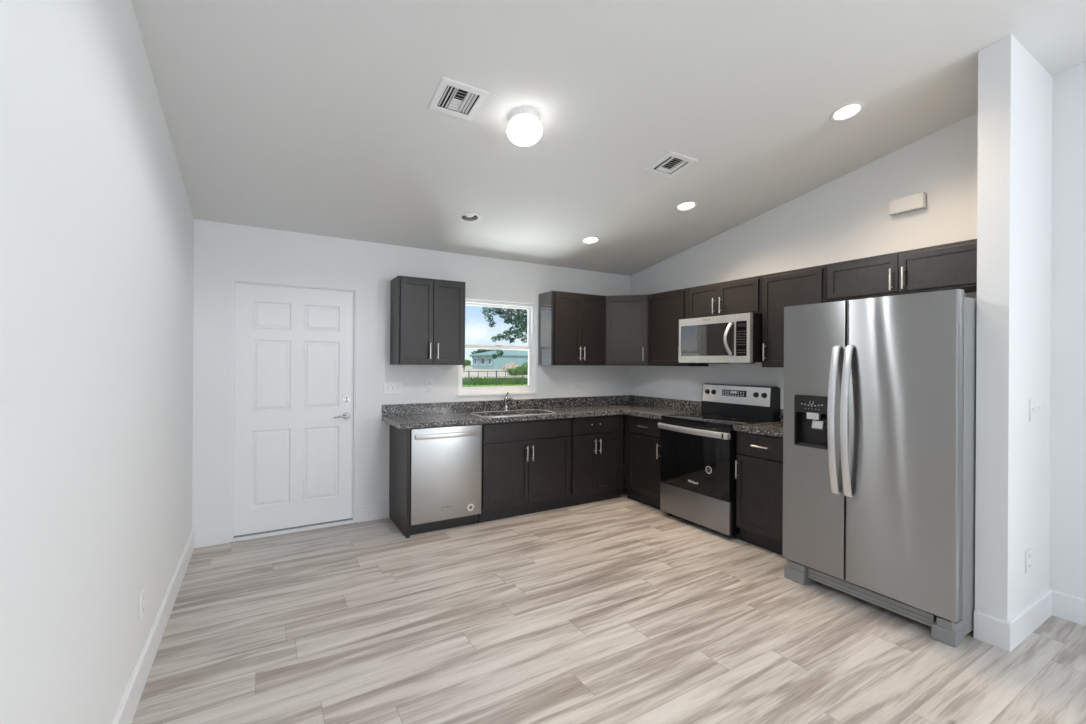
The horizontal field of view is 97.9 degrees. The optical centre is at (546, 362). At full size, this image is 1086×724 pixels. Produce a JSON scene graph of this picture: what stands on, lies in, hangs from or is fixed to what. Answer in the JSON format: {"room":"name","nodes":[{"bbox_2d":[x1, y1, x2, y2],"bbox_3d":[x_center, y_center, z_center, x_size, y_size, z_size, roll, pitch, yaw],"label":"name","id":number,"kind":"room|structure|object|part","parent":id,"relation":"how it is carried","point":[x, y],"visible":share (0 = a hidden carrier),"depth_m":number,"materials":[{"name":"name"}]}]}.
{"room":"kitchen","nodes":[
{"label":"kitchen","id":0,"kind":"room"},
{"bbox_2d":[0,0,193,723],"bbox_3d":[-0.575,-0.291,-0.024,0.140,3.375,8.200,0,0,-31],"label":"wall","id":1,"kind":"structure","parent":0,"point":[97,219],"depth_m":1.36,"materials":[{"name":"white paint"}]},
{"bbox_2d":[139,587,144,620],"bbox_3d":[-1.732,1.031,2.028,0.009,0.116,0.072,0,0,-31],"label":"wall outlet","id":2,"kind":"object","parent":1,"relation":"attached to","point":[142,593],"visible":1,"depth_m":2.01,"materials":[{"name":"white plastic"}]},
{"bbox_2d":[112,529,193,723],"bbox_3d":[-0.519,1.327,0.016,0.014,0.140,8.200,0,0,-31],"label":"baseboard","id":3,"kind":"structure","parent":1,"relation":"attached to","point":[125,714],"depth_m":2.17,"materials":[{"name":"white"}]},
{"bbox_2d":[192,219,630,528],"bbox_3d":[-0.847,0.261,4.682,4.535,2.667,0.140,0,0,-31],"label":"wall","id":4,"kind":"structure","parent":0,"point":[223,252],"depth_m":4.15,"materials":[{"name":"white paint"}]},
{"bbox_2d":[194,502,388,548],"bbox_3d":[-2.020,1.317,3.890,1.412,0.140,0.014,0,0,-31],"label":"baseboard","id":5,"kind":"structure","parent":4,"relation":"attached to","point":[215,535],"depth_m":3.62,"materials":[{"name":"white wood"}]},
{"bbox_2d":[230,278,357,541],"bbox_3d":[-2.070,0.370,3.934,0.919,2.035,0.160,0,0,-31],"label":"door","id":6,"kind":"structure","parent":4,"relation":"in","point":[294,346],"depth_m":3.90,"materials":[{"name":"white wood"}]},
{"bbox_3d":[-1.756,0.464,4.065,0.141,0.064,0.060,0,0,-31],"label":"handle","id":7,"kind":"part","parent":6,"relation":"part of","materials":[{"name":"silver metal"}]},
{"bbox_2d":[384,382,401,394],"bbox_3d":[-1.384,0.231,4.269,0.164,0.116,0.014,0,0,-31],"label":"light switch","id":8,"kind":"object","parent":4,"relation":"attached to","point":[390,388],"visible":1,"depth_m":4.27,"materials":[{"name":"white plastic"}]},
{"bbox_2d":[390,276,464,364],"bbox_3d":[-1.062,-0.359,4.270,0.603,0.758,0.339,0,0,-31],"label":"upper cabinet","id":9,"kind":"object","parent":4,"relation":"attached to","point":[427,316],"visible":1,"depth_m":4.14,"materials":[{"name":"brown wood"}]},
{"bbox_3d":[-1.121,-0.354,4.089,0.284,0.720,0.019,0,0,-31],"label":"door","id":10,"kind":"part","parent":9,"relation":"part of","materials":[{"name":"brown wood"}]},
{"bbox_3d":[-0.874,-0.352,4.238,0.284,0.720,0.019,0,0,-31],"label":"door","id":11,"kind":"part","parent":9,"relation":"part of","materials":[{"name":"brown wood"}]},
{"bbox_2d":[426,380,433,391],"bbox_3d":[-1.096,0.219,4.445,0.072,0.116,0.009,0,0,-31],"label":"wall outlet","id":12,"kind":"object","parent":4,"relation":"attached to","point":[429,383],"visible":1,"depth_m":4.44,"materials":[{"name":"white plastic"}]},
{"bbox_2d":[457,299,537,396],"bbox_3d":[-0.508,-0.146,4.863,0.903,0.955,0.138,0,0,-31],"label":"window","id":13,"kind":"structure","parent":4,"relation":"in","point":[530,389],"depth_m":4.93,"materials":[{"name":"white plastic"}]},
{"bbox_3d":[-0.515,0.053,4.875,0.809,0.458,0.030,0,0,-31],"label":"sash","id":14,"kind":"part","parent":13,"relation":"part of","materials":[{"name":"white plastic"}]},
{"bbox_3d":[-0.489,0.321,4.827,0.903,0.023,0.054,0,0,-31],"label":"sill","id":15,"kind":"part","parent":13,"relation":"part of","materials":[{"name":"white plastic"}]},
{"bbox_3d":[-0.530,-0.365,4.903,0.809,0.457,0.025,0,0,-31],"label":"sash","id":16,"kind":"part","parent":13,"relation":"part of","materials":[{"name":"clear glass"}]},
{"bbox_2d":[382,395,700,415],"bbox_3d":[0.071,0.436,4.469,2.895,0.100,1.170,0,0,-31],"label":"backsplash","id":17,"kind":"structure","parent":4,"relation":"attached to","point":[467,406],"depth_m":4.92,"materials":[{"name":"stone"}]},
{"bbox_2d":[538,291,605,364],"bbox_3d":[0.290,-0.350,5.084,0.677,0.758,0.339,0,0,-31],"label":"upper cabinet","id":18,"kind":"object","parent":4,"relation":"attached to","point":[571,326],"visible":1,"depth_m":4.95,"materials":[{"name":"brown wood"}]},
{"bbox_3d":[-0.019,-0.352,4.942,0.002,0.756,0.264,0,0,-31],"label":"panel","id":19,"kind":"part","parent":18,"relation":"part of","materials":[{"name":"brown laminate"}]},
{"bbox_3d":[0.219,-0.346,4.897,0.320,0.720,0.019,0,0,-31],"label":"door","id":20,"kind":"part","parent":18,"relation":"part of","materials":[{"name":"brown wood"}]},
{"bbox_3d":[0.497,-0.344,5.064,0.320,0.720,0.019,0,0,-31],"label":"door","id":21,"kind":"part","parent":18,"relation":"part of","materials":[{"name":"brown wood"}]},
{"bbox_2d":[576,379,580,388],"bbox_3d":[0.359,0.242,5.322,0.072,0.116,0.009,0,0,-31],"label":"wall outlet","id":22,"kind":"object","parent":4,"relation":"attached to","point":[578,381],"visible":1,"depth_m":5.32,"materials":[{"name":"white plastic"}]},
{"bbox_2d":[605,295,648,365],"bbox_3d":[0.912,-0.346,5.299,0.608,0.758,0.614,0,0,-31],"label":"upper cabinet","id":23,"kind":"object","parent":4,"relation":"attached to","point":[626,316],"visible":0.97,"depth_m":5.09,"materials":[{"name":"brown wood"}]},
{"bbox_2d":[131,0,1085,275],"bbox_3d":[1.308,-1.588,1.123,4.555,1.137,8.530,0,0,-31],"label":"ceiling","id":24,"kind":"structure","parent":0,"point":[314,117],"depth_m":2.58,"materials":[{"name":"white paint"}]},
{"bbox_2d":[428,77,489,120],"bbox_3d":[-0.466,-1.399,2.489,0.252,0.090,0.249,0,0,-31],"label":"ceiling vent","id":25,"kind":"object","parent":24,"relation":"in","point":[451,97],"visible":0.95,"depth_m":2.50,"materials":[{"name":"white plastic"}]},
{"bbox_2d":[459,213,480,222],"bbox_3d":[-0.624,-1.203,3.846,0.178,0.089,0.178,0,0,18],"label":"recessed light","id":26,"kind":"object","parent":24,"relation":"in","point":[465,217],"visible":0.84,"depth_m":3.88,"materials":[{"name":"white plastic"}]},
{"bbox_2d":[507,107,541,145],"bbox_3d":[-0.123,-1.315,2.651,0.197,0.163,0.197,0,0,14],"label":"globe ceiling light","id":27,"kind":"object","parent":24,"relation":"attached to","point":[524,128],"visible":1,"depth_m":2.59,"materials":[{"name":"white glass"}]},
{"bbox_2d":[581,236,599,243],"bbox_3d":[0.421,-1.168,4.511,0.180,0.041,0.177,0,0,-27],"label":"recessed light","id":28,"kind":"object","parent":24,"relation":"in","point":[592,239],"visible":1,"depth_m":4.51,"materials":[{"name":"white plastic"}]},
{"bbox_2d":[645,151,696,177],"bbox_3d":[0.862,-1.391,3.287,0.252,0.090,0.249,0,0,-31],"label":"ceiling vent","id":29,"kind":"object","parent":24,"relation":"in","point":[671,164],"visible":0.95,"depth_m":3.31,"materials":[{"name":"white plastic"}]},
{"bbox_2d":[675,201,696,210],"bbox_3d":[1.163,-1.305,3.940,0.180,0.041,0.177,0,0,-27],"label":"recessed light","id":30,"kind":"object","parent":24,"relation":"in","point":[687,205],"visible":1,"depth_m":3.94,"materials":[{"name":"white"}]},
{"bbox_2d":[830,102,864,121],"bbox_3d":[1.805,-1.508,2.844,0.180,0.041,0.177,0,0,-27],"label":"recessed light","id":31,"kind":"object","parent":24,"relation":"in","point":[847,111],"visible":1,"depth_m":2.84,"materials":[{"name":"white"}]},
{"bbox_2d":[131,480,1085,723],"bbox_3d":[1.312,1.458,1.084,4.655,0.100,8.540,0,0,-31],"label":"floor","id":32,"kind":"structure","parent":0,"point":[621,610],"depth_m":2.39,"materials":[{"name":"wood"}]},
{"bbox_2d":[389,425,409,537],"bbox_3d":[-1.250,0.956,4.009,0.026,0.872,0.599,0,0,-31],"label":"cabinet end panel","id":33,"kind":"object","parent":32,"relation":"on","point":[399,441],"visible":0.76,"depth_m":3.92,"materials":[{"name":"brown wood"}]},
{"bbox_2d":[410,424,481,534],"bbox_3d":[-0.958,0.960,4.143,0.604,0.868,0.653,0,0,-31],"label":"dishwasher","id":34,"kind":"object","parent":32,"relation":"on","point":[446,461],"visible":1,"depth_m":3.90,"materials":[{"name":"silver metal"}]},
{"bbox_3d":[-0.802,0.597,3.889,0.548,0.038,0.058,0,0,-31],"label":"handle","id":35,"kind":"part","parent":34,"relation":"part of","materials":[{"name":"silver metal"}]},
{"bbox_2d":[479,418,569,522],"bbox_3d":[-0.307,0.962,4.552,0.921,0.872,0.644,0,0,-31],"label":"base cabinet","id":36,"kind":"object","parent":32,"relation":"on","point":[526,464],"visible":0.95,"depth_m":4.29,"materials":[{"name":"brown wood"}]},
{"bbox_3d":[-0.359,0.990,4.198,0.444,0.560,0.019,0,0,-31],"label":"door","id":37,"kind":"part","parent":36,"relation":"part of","materials":[{"name":"brown wood"}]},
{"bbox_3d":[0.025,0.992,4.429,0.445,0.560,0.019,0,0,-31],"label":"door","id":38,"kind":"part","parent":36,"relation":"part of","materials":[{"name":"brown wood"}]},
{"bbox_2d":[567,414,622,506],"bbox_3d":[0.373,0.966,4.961,0.661,0.872,0.644,0,0,-31],"label":"base cabinet","id":39,"kind":"object","parent":32,"relation":"on","point":[596,442],"visible":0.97,"depth_m":4.71,"materials":[{"name":"brown wood"}]},
{"bbox_3d":[0.368,0.994,4.636,0.282,0.560,0.019,0,0,-31],"label":"door","id":40,"kind":"part","parent":39,"relation":"part of","materials":[{"name":"brown wood"}]},
{"bbox_3d":[0.491,0.623,4.708,0.562,0.160,0.019,0,0,-31],"label":"drawer","id":41,"kind":"part","parent":39,"relation":"part of","materials":[{"name":"brown wood"}]},
{"bbox_3d":[0.480,0.828,4.670,0.011,0.140,0.036,0,0,-31],"label":"handle","id":42,"kind":"part","parent":39,"relation":"part of","materials":[{"name":"silver metal"}]},
{"bbox_3d":[0.611,0.996,4.782,0.276,0.560,0.019,0,0,-31],"label":"door","id":43,"kind":"part","parent":39,"relation":"part of","materials":[{"name":"brown wood"}]},
{"bbox_2d":[624,414,661,509],"bbox_3d":[1.186,0.971,4.797,0.644,0.872,0.577,0,0,-31],"label":"base cabinet","id":44,"kind":"object","parent":32,"relation":"on","point":[642,481],"visible":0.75,"depth_m":4.66,"materials":[{"name":"brown wood"}]},
{"bbox_2d":[382,395,700,428],"bbox_3d":[0.071,0.456,4.469,2.895,0.140,1.170,0,0,-31],"label":"countertop","id":45,"kind":"structure","parent":44,"relation":"on","point":[416,415],"depth_m":4.69,"materials":[{"name":"stone"}]},
{"bbox_2d":[503,392,514,410],"bbox_3d":[-0.367,0.390,4.707,0.060,0.186,0.218,0,0,-31],"label":"kitchen faucet","id":46,"kind":"object","parent":45,"relation":"on","point":[506,399],"visible":0.98,"depth_m":4.75,"materials":[{"name":"silver metal"}]},
{"bbox_2d":[470,409,555,416],"bbox_3d":[-0.317,0.595,4.524,0.783,0.230,0.438,0,0,-31],"label":"sink","id":47,"kind":"object","parent":45,"relation":"in","point":[526,409],"visible":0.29,"depth_m":4.55,"materials":[{"name":"silver metal"}]},
{"bbox_3d":[0.966,0.626,4.629,0.019,0.160,0.467,0,0,-31],"label":"drawer","id":48,"kind":"part","parent":44,"relation":"part of","materials":[{"name":"brown wood"}]},
{"bbox_3d":[0.964,0.998,4.629,0.019,0.560,0.467,0,0,-31],"label":"door","id":49,"kind":"part","parent":44,"relation":"part of","materials":[{"name":"brown wood"}]},
{"bbox_3d":[1.045,0.832,4.442,0.036,0.140,0.011,0,0,-31],"label":"handle","id":50,"kind":"part","parent":44,"relation":"part of","materials":[{"name":"silver metal"}]},
{"bbox_2d":[658,383,779,537],"bbox_3d":[1.502,0.806,4.201,0.712,1.206,0.769,0,0,-31],"label":"stove","id":51,"kind":"object","parent":32,"relation":"on","point":[699,450],"visible":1,"depth_m":4.06,"materials":[{"name":"silver metal"}]},
{"bbox_3d":[1.223,0.580,4.032,0.056,0.049,0.769,0,0,-31],"label":"handle","id":52,"kind":"part","parent":51,"relation":"part of","materials":[{"name":"silver metal"}]},
{"bbox_3d":[1.254,1.233,4.053,0.027,0.260,0.753,0,0,-31],"label":"storage drawer","id":53,"kind":"part","parent":51,"relation":"part of","materials":[{"name":"silver metal"}]},
{"bbox_3d":[1.256,0.816,4.053,0.029,0.560,0.753,0,0,-31],"label":"oven door","id":54,"kind":"part","parent":51,"relation":"part of","materials":[{"name":"black glass"}]},
{"bbox_2d":[661,413,772,427],"bbox_3d":[1.495,0.502,4.196,0.571,0.022,0.757,0,0,-31],"label":"cooktop","id":55,"kind":"object","parent":51,"relation":"in","point":[708,420],"depth_m":4.12,"materials":[{"name":"black glass"}]},
{"bbox_3d":[1.717,0.296,4.337,0.019,0.162,0.723,0,0,-31],"label":"control panel","id":56,"kind":"part","parent":51,"relation":"part of","materials":[{"name":"silver metal"}]},
{"bbox_2d":[735,431,782,555],"bbox_3d":[1.853,0.976,3.688,0.644,0.872,0.469,0,0,-31],"label":"base cabinet","id":57,"kind":"object","parent":32,"relation":"on","point":[759,459],"visible":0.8,"depth_m":3.56,"materials":[{"name":"brown wood"}]},
{"bbox_3d":[1.490,0.834,3.704,0.036,0.140,0.011,0,0,-31],"label":"handle","id":58,"kind":"part","parent":57,"relation":"part of","materials":[{"name":"silver metal"}]},
{"bbox_2d":[733,409,782,437],"bbox_3d":[1.876,0.467,3.667,0.631,0.140,0.529,0,0,-31],"label":"countertop","id":59,"kind":"structure","parent":57,"relation":"on","point":[775,428],"depth_m":3.63,"materials":[{"name":"stone"}]},
{"bbox_3d":[1.594,0.630,3.533,0.036,0.012,0.140,0,0,-31],"label":"handle","id":60,"kind":"part","parent":57,"relation":"part of","materials":[{"name":"silver metal"}]},
{"bbox_3d":[1.615,1.002,3.547,0.019,0.560,0.438,0,0,-31],"label":"door","id":61,"kind":"part","parent":57,"relation":"part of","materials":[{"name":"brown wood"}]},
{"bbox_3d":[1.618,0.630,3.547,0.019,0.160,0.438,0,0,-31],"label":"drawer","id":62,"kind":"part","parent":57,"relation":"part of","materials":[{"name":"brown wood"}]},
{"bbox_2d":[783,289,976,647],"bbox_3d":[2.108,0.525,2.911,0.916,1.774,0.907,0,0,-31],"label":"refrigerator","id":63,"kind":"object","parent":32,"relation":"on","point":[879,402],"visible":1,"depth_m":2.59,"materials":[{"name":"grey metal"}]},
{"bbox_3d":[1.681,0.457,2.961,0.070,1.643,0.380,0,0,-31],"label":"freezer door","id":64,"kind":"part","parent":63,"relation":"part of","materials":[{"name":"silver metal"}]},
{"bbox_3d":[1.695,0.340,2.790,0.082,0.883,0.041,0,0,-31],"label":"handle","id":65,"kind":"part","parent":63,"relation":"part of","materials":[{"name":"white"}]},
{"bbox_3d":[1.732,0.340,2.729,0.082,0.883,0.041,0,0,-31],"label":"handle","id":66,"kind":"part","parent":63,"relation":"part of","materials":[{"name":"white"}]},
{"bbox_3d":[1.916,0.458,2.567,0.074,1.643,0.518,0,0,-31],"label":"fresh food door","id":67,"kind":"part","parent":63,"relation":"part of","materials":[{"name":"silver metal"}]},
{"bbox_2d":[630,61,1085,598],"bbox_3d":[3.190,-0.268,2.244,0.140,3.375,8.200,0,0,-31],"label":"wall","id":68,"kind":"structure","parent":0,"point":[846,218],"depth_m":3.16,"materials":[{"name":"white paint"}]},
{"bbox_2d":[658,378,662,387],"bbox_3d":[1.268,0.228,5.285,0.009,0.116,0.072,0,0,-31],"label":"wall outlet","id":69,"kind":"object","parent":68,"relation":"attached to","point":[660,380],"visible":1,"depth_m":5.28,"materials":[{"name":"white plastic"}]},
{"bbox_2d":[648,288,707,365],"bbox_3d":[1.328,-0.344,4.870,0.339,0.758,0.556,0,0,-31],"label":"upper cabinet","id":70,"kind":"object","parent":68,"relation":"attached to","point":[666,309],"visible":0.53,"depth_m":4.81,"materials":[{"name":"brown wood"}]},
{"bbox_3d":[1.213,-0.340,4.820,0.019,0.720,0.485,0,0,-31],"label":"door","id":71,"kind":"part","parent":70,"relation":"part of","materials":[{"name":"brown wood"}]},
{"bbox_2d":[689,275,761,318],"bbox_3d":[1.675,-0.566,4.297,0.339,0.309,0.776,0,0,-31],"label":"upper cabinet","id":72,"kind":"object","parent":68,"relation":"attached to","point":[744,295],"visible":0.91,"depth_m":4.18,"materials":[{"name":"brown wood"}]},
{"bbox_3d":[1.466,-0.562,4.403,0.019,0.271,0.344,0,0,-31],"label":"door","id":73,"kind":"part","parent":72,"relation":"part of","materials":[{"name":"brown wood"}]},
{"bbox_2d":[679,313,761,363],"bbox_3d":[1.612,-0.196,4.249,0.487,0.416,0.760,0,0,-31],"label":"microwave","id":74,"kind":"object","parent":72,"relation":"attached to","point":[732,338],"visible":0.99,"depth_m":4.06,"materials":[{"name":"silver metal"}]},
{"bbox_3d":[1.428,-0.202,4.217,0.038,0.406,0.624,0,0,-31],"label":"door","id":75,"kind":"part","parent":74,"relation":"part of","materials":[{"name":"silver metal"}]},
{"bbox_3d":[1.521,-0.198,3.973,0.068,0.277,0.025,0,0,11],"label":"handle","id":76,"kind":"part","parent":74,"relation":"part of","materials":[{"name":"silver metal"}]},
{"bbox_3d":[1.624,-0.201,3.891,0.038,0.406,0.134,0,0,-31],"label":"control panel","id":77,"kind":"part","parent":74,"relation":"part of","materials":[{"name":"silver metal"}]},
{"bbox_3d":[1.656,-0.561,4.087,0.019,0.271,0.386,0,0,-31],"label":"door","id":78,"kind":"part","parent":72,"relation":"part of","materials":[{"name":"brown wood"}]},
{"bbox_2d":[780,409,782,420],"bbox_3d":[2.138,0.449,3.825,0.019,0.100,0.529,0,0,-31],"label":"backsplash","id":79,"kind":"structure","parent":68,"relation":"attached to","point":[781,410],"depth_m":4.03,"materials":[{"name":"stone"}]},
{"bbox_2d":[762,264,826,366],"bbox_3d":[2.007,-0.340,3.742,0.339,0.758,0.514,0,0,-31],"label":"upper cabinet","id":80,"kind":"object","parent":68,"relation":"attached to","point":[804,286],"visible":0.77,"depth_m":3.75,"materials":[{"name":"brown wood"}]},
{"bbox_2d":[826,239,976,301],"bbox_3d":[2.391,-0.580,3.108,0.339,0.273,0.959,0,0,-31],"label":"upper cabinet","id":81,"kind":"object","parent":68,"relation":"attached to","point":[949,266],"visible":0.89,"depth_m":3.01,"materials":[{"name":"brown wood"}]},
{"bbox_3d":[2.161,-0.576,3.249,0.019,0.235,0.442,0,0,-31],"label":"door","id":82,"kind":"part","parent":81,"relation":"part of","materials":[{"name":"brown wood"}]},
{"bbox_3d":[2.235,-0.539,3.073,0.036,0.140,0.011,0,0,-31],"label":"handle","id":83,"kind":"part","parent":81,"relation":"part of","materials":[{"name":"silver metal"}]},
{"bbox_3d":[2.270,-0.539,3.015,0.036,0.140,0.011,0,0,-31],"label":"handle","id":84,"kind":"part","parent":81,"relation":"part of","materials":[{"name":"silver metal"}]},
{"bbox_3d":[2.392,-0.575,2.866,0.019,0.235,0.444,0,0,-31],"label":"door","id":85,"kind":"part","parent":81,"relation":"part of","materials":[{"name":"brown wood"}]},
{"bbox_2d":[889,192,926,215],"bbox_3d":[2.477,-1.085,3.250,0.052,0.100,0.200,0,0,-31],"label":"door chime","id":86,"kind":"object","parent":68,"relation":"attached to","point":[915,202],"visible":1,"depth_m":3.23,"materials":[{"name":"white plastic"}]},
{"bbox_2d":[1049,589,1085,625],"bbox_3d":[4.032,1.355,0.681,0.014,0.140,4.644,0,0,-31],"label":"baseboard","id":87,"kind":"structure","parent":68,"relation":"attached to","point":[1065,606],"depth_m":2.60,"materials":[{"name":"white wood"}]},
{"bbox_2d":[975,34,1051,620],"bbox_3d":[2.530,-0.103,2.555,0.668,3.037,0.124,0,0,-31],"label":"wall","id":88,"kind":"structure","parent":0,"point":[1014,177],"depth_m":2.41,"materials":[{"name":"white paint"}]},
{"bbox_2d":[974,589,1051,651],"bbox_3d":[2.513,1.346,2.541,0.668,0.140,0.138,0,0,-31],"label":"baseboard","id":89,"kind":"structure","parent":88,"relation":"attached to","point":[1002,634],"depth_m":2.40,"materials":[{"name":"white wood"}]},
{"bbox_2d":[1025,548,1030,572],"bbox_3d":[2.522,1.038,2.477,0.072,0.116,0.009,0,0,-31],"label":"wall outlet","id":90,"kind":"object","parent":88,"relation":"attached to","point":[1027,552],"visible":1,"depth_m":2.47,"materials":[{"name":"white plastic"}]},
{"bbox_2d":[1029,398,1040,420],"bbox_3d":[2.610,0.252,2.523,0.164,0.116,0.014,0,0,-31],"label":"light switch","id":91,"kind":"object","parent":88,"relation":"attached to","point":[1034,404],"visible":1,"depth_m":2.51,"materials":[{"name":"white plastic"}]},
{"label":"outside","id":92,"kind":"structure","parent":0,"visible":0},
{"bbox_2d":[462,365,527,386],"bbox_3d":[-25.217,1.543,118.517,200.000,0.200,219.700,0,0,-31],"label":"lawn","id":93,"kind":"structure","parent":92,"point":[478,385],"depth_m":32.50,"materials":[{"name":"green plant"}]},
{"bbox_2d":[462,359,471,369],"bbox_3d":[-16.587,0.344,95.050,3.152,2.349,3.177,0,0,-31],"label":"bush","id":94,"kind":"object","parent":93,"relation":"on","point":[467,362],"visible":0.44,"depth_m":94.70,"materials":[{"name":"green plant"}]},
{"bbox_2d":[462,376,527,384],"bbox_3d":[-5.681,1.365,36.911,13.572,0.400,8.183,0,0,-23],"label":"grass","id":95,"kind":"structure","parent":93,"relation":"on","point":[491,381],"depth_m":34.65,"materials":[{"name":"green plant"}]},
{"bbox_2d":[462,370,527,385],"bbox_3d":[-3.445,1.064,32.500,7.782,1.030,0.089,0,0,-23],"label":"wire fence","id":96,"kind":"object","parent":93,"relation":"on","point":[522,371],"visible":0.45,"depth_m":32.46,"materials":[{"name":"grey metal"}]},
{"bbox_2d":[482,307,526,358],"bbox_3d":[-0.102,-0.895,13.022,3.406,5.021,1.665,0,0,1],"label":"oak tree","id":97,"kind":"object","parent":93,"relation":"on","point":[519,316],"visible":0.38,"depth_m":12.96,"materials":[{"name":"green plant"}]},
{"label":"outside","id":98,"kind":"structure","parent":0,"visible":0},
{"bbox_2d":[462,366,527,378],"bbox_3d":[-0.268,1.583,115.860,160.000,0.030,130.000,0,0,-31],"label":"lot","id":99,"kind":"structure","parent":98,"point":[467,368],"depth_m":65.04,"materials":[{"name":"beige concrete"}]},
{"bbox_2d":[470,349,488,357],"bbox_3d":[-20.040,-1.696,139.923,6.227,6.368,5.541,0,0,-31],"label":"tree","id":100,"kind":"object","parent":99,"relation":"on","point":[479,350],"visible":0.27,"depth_m":138.75,"materials":[{"name":"green plant"}]},
{"bbox_2d":[469,350,527,368],"bbox_3d":[-8.591,-0.728,116.000,21.240,4.550,18.769,0,0,-31],"label":"house","id":101,"kind":"structure","parent":99,"relation":"on","point":[484,360],"depth_m":108.50,"materials":[{"name":"teal"}]},
{"bbox_2d":[502,361,519,370],"bbox_3d":[-5.866,0.697,80.046,3.555,1.774,3.706,0,0,-31],"label":"bush","id":102,"kind":"object","parent":99,"relation":"on","point":[512,365],"visible":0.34,"depth_m":79.13,"materials":[{"name":"beige plant"}]},
{"bbox_2d":[506,366,523,375],"bbox_3d":[-3.697,1.135,55.886,2.215,1.433,1.478,0,0,10],"label":"bush","id":103,"kind":"object","parent":99,"relation":"on","point":[519,367],"visible":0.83,"depth_m":55.87,"materials":[{"name":"green plant"}]},
{"bbox_2d":[514,362,527,374],"bbox_3d":[-2.701,1.028,60.026,2.498,2.306,3.317,0,0,26],"label":"bush","id":104,"kind":"object","parent":99,"relation":"on","point":[524,364],"visible":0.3,"depth_m":59.22,"materials":[{"name":"green plant"}]}
]}

